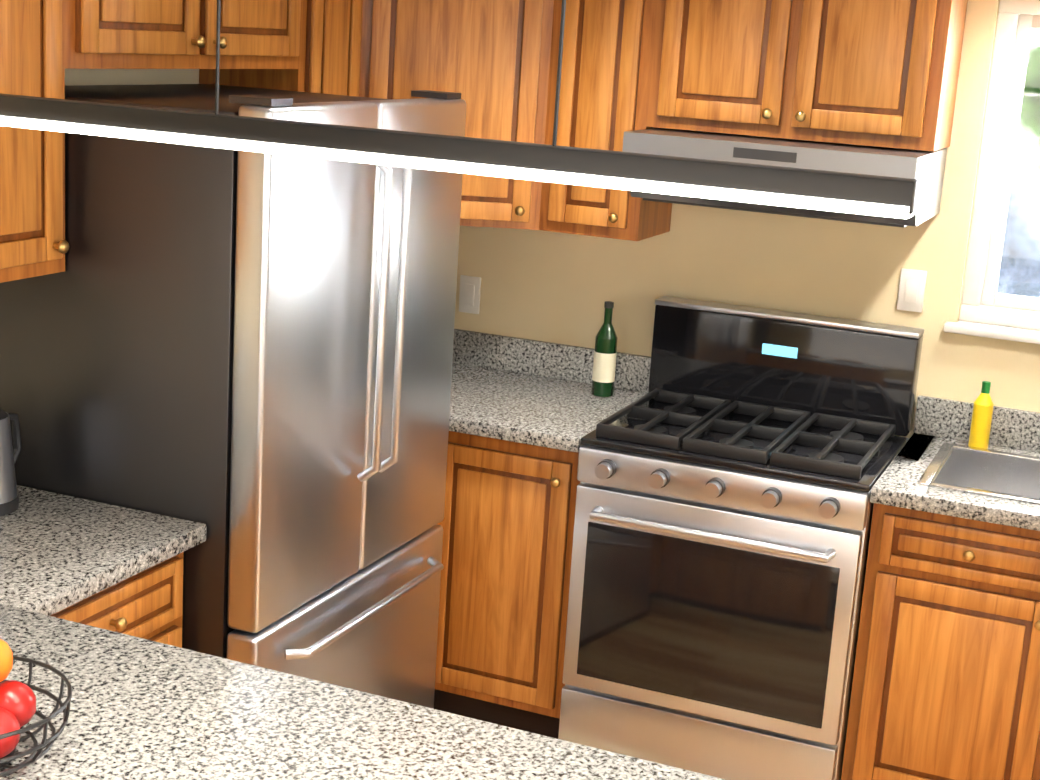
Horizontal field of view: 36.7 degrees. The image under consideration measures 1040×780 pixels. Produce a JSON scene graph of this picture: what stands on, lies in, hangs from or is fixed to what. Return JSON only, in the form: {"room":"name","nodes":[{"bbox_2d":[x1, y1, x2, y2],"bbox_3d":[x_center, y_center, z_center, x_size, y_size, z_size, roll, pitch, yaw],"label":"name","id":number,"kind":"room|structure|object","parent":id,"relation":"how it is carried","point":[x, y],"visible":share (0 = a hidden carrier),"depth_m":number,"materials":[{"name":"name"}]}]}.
{"room":"kitchen","nodes":[
{"label":"kitchen","id":0,"kind":"room"},
{"bbox_2d":[65,69,198,85],"bbox_3d":[-2.131,0.264,1.454,0.160,2.440,8.160,9,14,21],"label":"wall","id":1,"kind":"structure","parent":0,"point":[77,77],"depth_m":3.82,"materials":[{"name":"paint"}]},
{"bbox_2d":[0,0,83,282],"bbox_3d":[-1.155,-0.606,2.916,0.319,0.818,0.603,9,14,21],"label":"upper cabinet","id":2,"kind":"object","parent":1,"relation":"attached to","point":[40,39],"depth_m":3.06,"materials":[{"name":"brown wood"}]},
{"bbox_2d":[84,0,315,92],"bbox_3d":[-0.862,-0.746,3.600,0.319,0.818,0.910,9,14,21],"label":"upper cabinet","id":3,"kind":"object","parent":1,"relation":"attached to","point":[266,44],"depth_m":3.56,"materials":[{"name":"brown wood"}]},
{"bbox_2d":[312,0,371,96],"bbox_3d":[-0.631,-0.856,4.141,0.319,0.818,0.287,9,14,21],"label":"upper cabinet","id":4,"kind":"object","parent":1,"relation":"attached to","point":[341,25],"depth_m":4.11,"materials":[{"name":"brown wood"}]},
{"bbox_2d":[454,0,1039,437],"bbox_3d":[1.036,-0.219,4.427,3.365,2.440,0.160,9,14,21],"label":"wall","id":5,"kind":"structure","parent":0,"point":[550,286],"depth_m":4.43,"materials":[{"name":"paint"}]},
{"bbox_2d":[368,0,551,228],"bbox_3d":[-0.179,-0.844,4.256,0.410,0.756,0.211,9,14,21],"label":"upper cabinet","id":6,"kind":"object","parent":5,"relation":"attached to","point":[493,53],"depth_m":4.25,"materials":[{"name":"brown wood"}]},
{"bbox_2d":[459,275,480,313],"bbox_3d":[-0.155,-0.293,4.826,0.070,0.115,0.010,9,14,21],"label":"light switch","id":7,"kind":"object","parent":5,"relation":"attached to","point":[469,294],"visible":1,"depth_m":4.82,"materials":[{"name":"white plastic"}]},
{"bbox_2d":[536,140,543,203],"bbox_3d":[-0.180,-0.847,4.267,0.412,0.756,0.214,9,14,21],"label":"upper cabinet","id":8,"kind":"object","parent":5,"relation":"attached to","point":[541,141],"depth_m":4.35,"materials":[{"name":"brown wood"}]},
{"bbox_2d":[540,0,647,239],"bbox_3d":[0.279,-0.847,4.356,0.258,0.818,0.318,9,14,21],"label":"upper cabinet","id":9,"kind":"object","parent":5,"relation":"attached to","point":[603,41],"depth_m":4.23,"materials":[{"name":"brown wood"}]},
{"bbox_2d":[628,0,959,240],"bbox_3d":[0.732,-0.776,4.176,0.726,0.818,0.318,9,14,21],"label":"upper cabinet","id":10,"kind":"object","parent":5,"relation":"attached to","point":[872,72],"depth_m":4.01,"materials":[{"name":"brown wood"}]},
{"bbox_2d":[622,128,946,227],"bbox_3d":[0.700,-0.567,4.132,0.746,0.181,0.500,9,14,21],"label":"range hood","id":11,"kind":"object","parent":10,"relation":"attached to","point":[926,169],"visible":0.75,"depth_m":3.94,"materials":[{"name":"metal"}]},
{"bbox_2d":[896,268,926,312],"bbox_3d":[1.075,-0.273,4.304,0.070,0.115,0.010,9,14,21],"label":"light switch","id":12,"kind":"object","parent":5,"relation":"attached to","point":[912,284],"visible":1,"depth_m":4.30,"materials":[{"name":"white plastic"}]},
{"bbox_2d":[944,0,1039,343],"bbox_3d":[1.645,-0.539,4.052,0.955,0.902,0.130,9,14,21],"label":"window","id":13,"kind":"structure","parent":5,"relation":"in","point":[986,310],"depth_m":4.22,"materials":[{"name":"clear glass"}]},
{"bbox_3d":[2.222,1.947,0.953,9.300,0.060,10.000,9,14,21],"label":"floor","id":14,"kind":"structure","parent":0,"visible":0},
{"bbox_2d":[50,552,183,647],"bbox_3d":[-1.075,0.739,3.192,0.650,0.868,0.537,9,14,21],"label":"base cabinet","id":15,"kind":"object","parent":14,"relation":"on","point":[147,604],"visible":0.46,"depth_m":3.11,"materials":[{"name":"brown wood"}]},
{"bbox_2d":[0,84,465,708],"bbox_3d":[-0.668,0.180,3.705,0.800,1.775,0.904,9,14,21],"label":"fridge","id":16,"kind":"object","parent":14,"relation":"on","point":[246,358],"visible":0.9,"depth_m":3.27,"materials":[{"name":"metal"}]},
{"bbox_2d":[433,431,579,738],"bbox_3d":[-0.273,0.472,4.568,1.048,0.868,0.848,9,14,21],"label":"base cabinet","id":17,"kind":"object","parent":14,"relation":"on","point":[507,523],"visible":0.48,"depth_m":4.27,"materials":[{"name":"brown wood"}]},
{"bbox_2d":[449,329,1039,530],"bbox_3d":[0.818,0.219,4.049,3.358,0.299,0.847,9,14,21],"label":"countertop","id":18,"kind":"structure","parent":17,"relation":"on","point":[525,391],"depth_m":4.26,"materials":[{"name":"stone"}]},
{"bbox_2d":[591,301,617,396],"bbox_3d":[0.248,-0.120,4.541,0.066,0.273,0.066,9,14,21],"label":"wine bottle","id":19,"kind":"object","parent":18,"relation":"on","point":[604,363],"visible":1,"depth_m":4.52,"materials":[{"name":"green glass"}]},
{"bbox_2d":[968,381,993,448],"bbox_3d":[1.246,0.066,4.224,0.052,0.180,0.051,9,14,21],"label":"soap bottle","id":20,"kind":"object","parent":18,"relation":"on","point":[981,420],"visible":1,"depth_m":4.21,"materials":[{"name":"yellow plastic"}]},
{"bbox_2d":[558,296,923,779],"bbox_3d":[0.588,0.430,4.243,0.748,1.205,0.709,9,14,21],"label":"stove","id":21,"kind":"object","parent":14,"relation":"on","point":[730,473],"visible":1,"depth_m":4.04,"materials":[{"name":"silver metal"}]},
{"bbox_2d":[841,503,1039,779],"bbox_3d":[1.381,0.706,4.018,0.942,0.868,0.650,9,14,21],"label":"base cabinet","id":22,"kind":"object","parent":14,"relation":"on","point":[946,681],"visible":1,"depth_m":3.83,"materials":[{"name":"brown wood"}]},
{"bbox_3d":[-0.714,0.971,2.289,2.036,0.868,0.924,9,14,21],"label":"base cabinet","id":23,"kind":"object","parent":14,"relation":"on","visible":0},
{"bbox_2d":[0,485,725,779],"bbox_3d":[-0.562,0.436,2.379,2.097,0.143,1.500,9,14,21],"label":"countertop","id":24,"kind":"structure","parent":23,"relation":"on","point":[142,709],"depth_m":2.37,"materials":[{"name":"stone"}]},
{"bbox_2d":[0,408,20,515],"bbox_3d":[-1.093,0.127,3.199,0.150,0.229,0.216,9,14,21],"label":"kettle","id":25,"kind":"object","parent":24,"relation":"on","point":[9,494],"visible":1,"depth_m":3.18,"materials":[{"name":"grey metal"}]},
{"bbox_2d":[0,639,71,777],"bbox_3d":[-0.765,0.428,2.143,0.296,0.158,0.296,9,14,21],"label":"fruit bowl","id":26,"kind":"object","parent":24,"relation":"on","point":[18,710],"visible":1,"depth_m":2.17,"materials":[{"name":"black metal"}]},
{"bbox_3d":[2.380,-0.493,0.388,9.300,0.080,10.000,9,14,21],"label":"ceiling","id":27,"kind":"structure","parent":0,"visible":0},
{"bbox_2d":[0,0,918,218],"bbox_3d":[-0.227,-0.578,1.663,1.350,0.654,0.110,9,14,21],"label":"pendant lamp","id":28,"kind":"object","parent":27,"relation":"hanging from","point":[866,194],"visible":1,"depth_m":1.63,"materials":[{"name":"black metal"}]},
{"label":"outside","id":29,"kind":"structure","parent":0,"visible":0},
{"bbox_2d":[996,28,1039,297],"bbox_3d":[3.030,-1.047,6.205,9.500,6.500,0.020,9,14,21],"label":"window pane","id":30,"kind":"structure","parent":29,"point":[1013,217],"depth_m":6.63,"materials":[{"name":"clear glass"}]}
]}

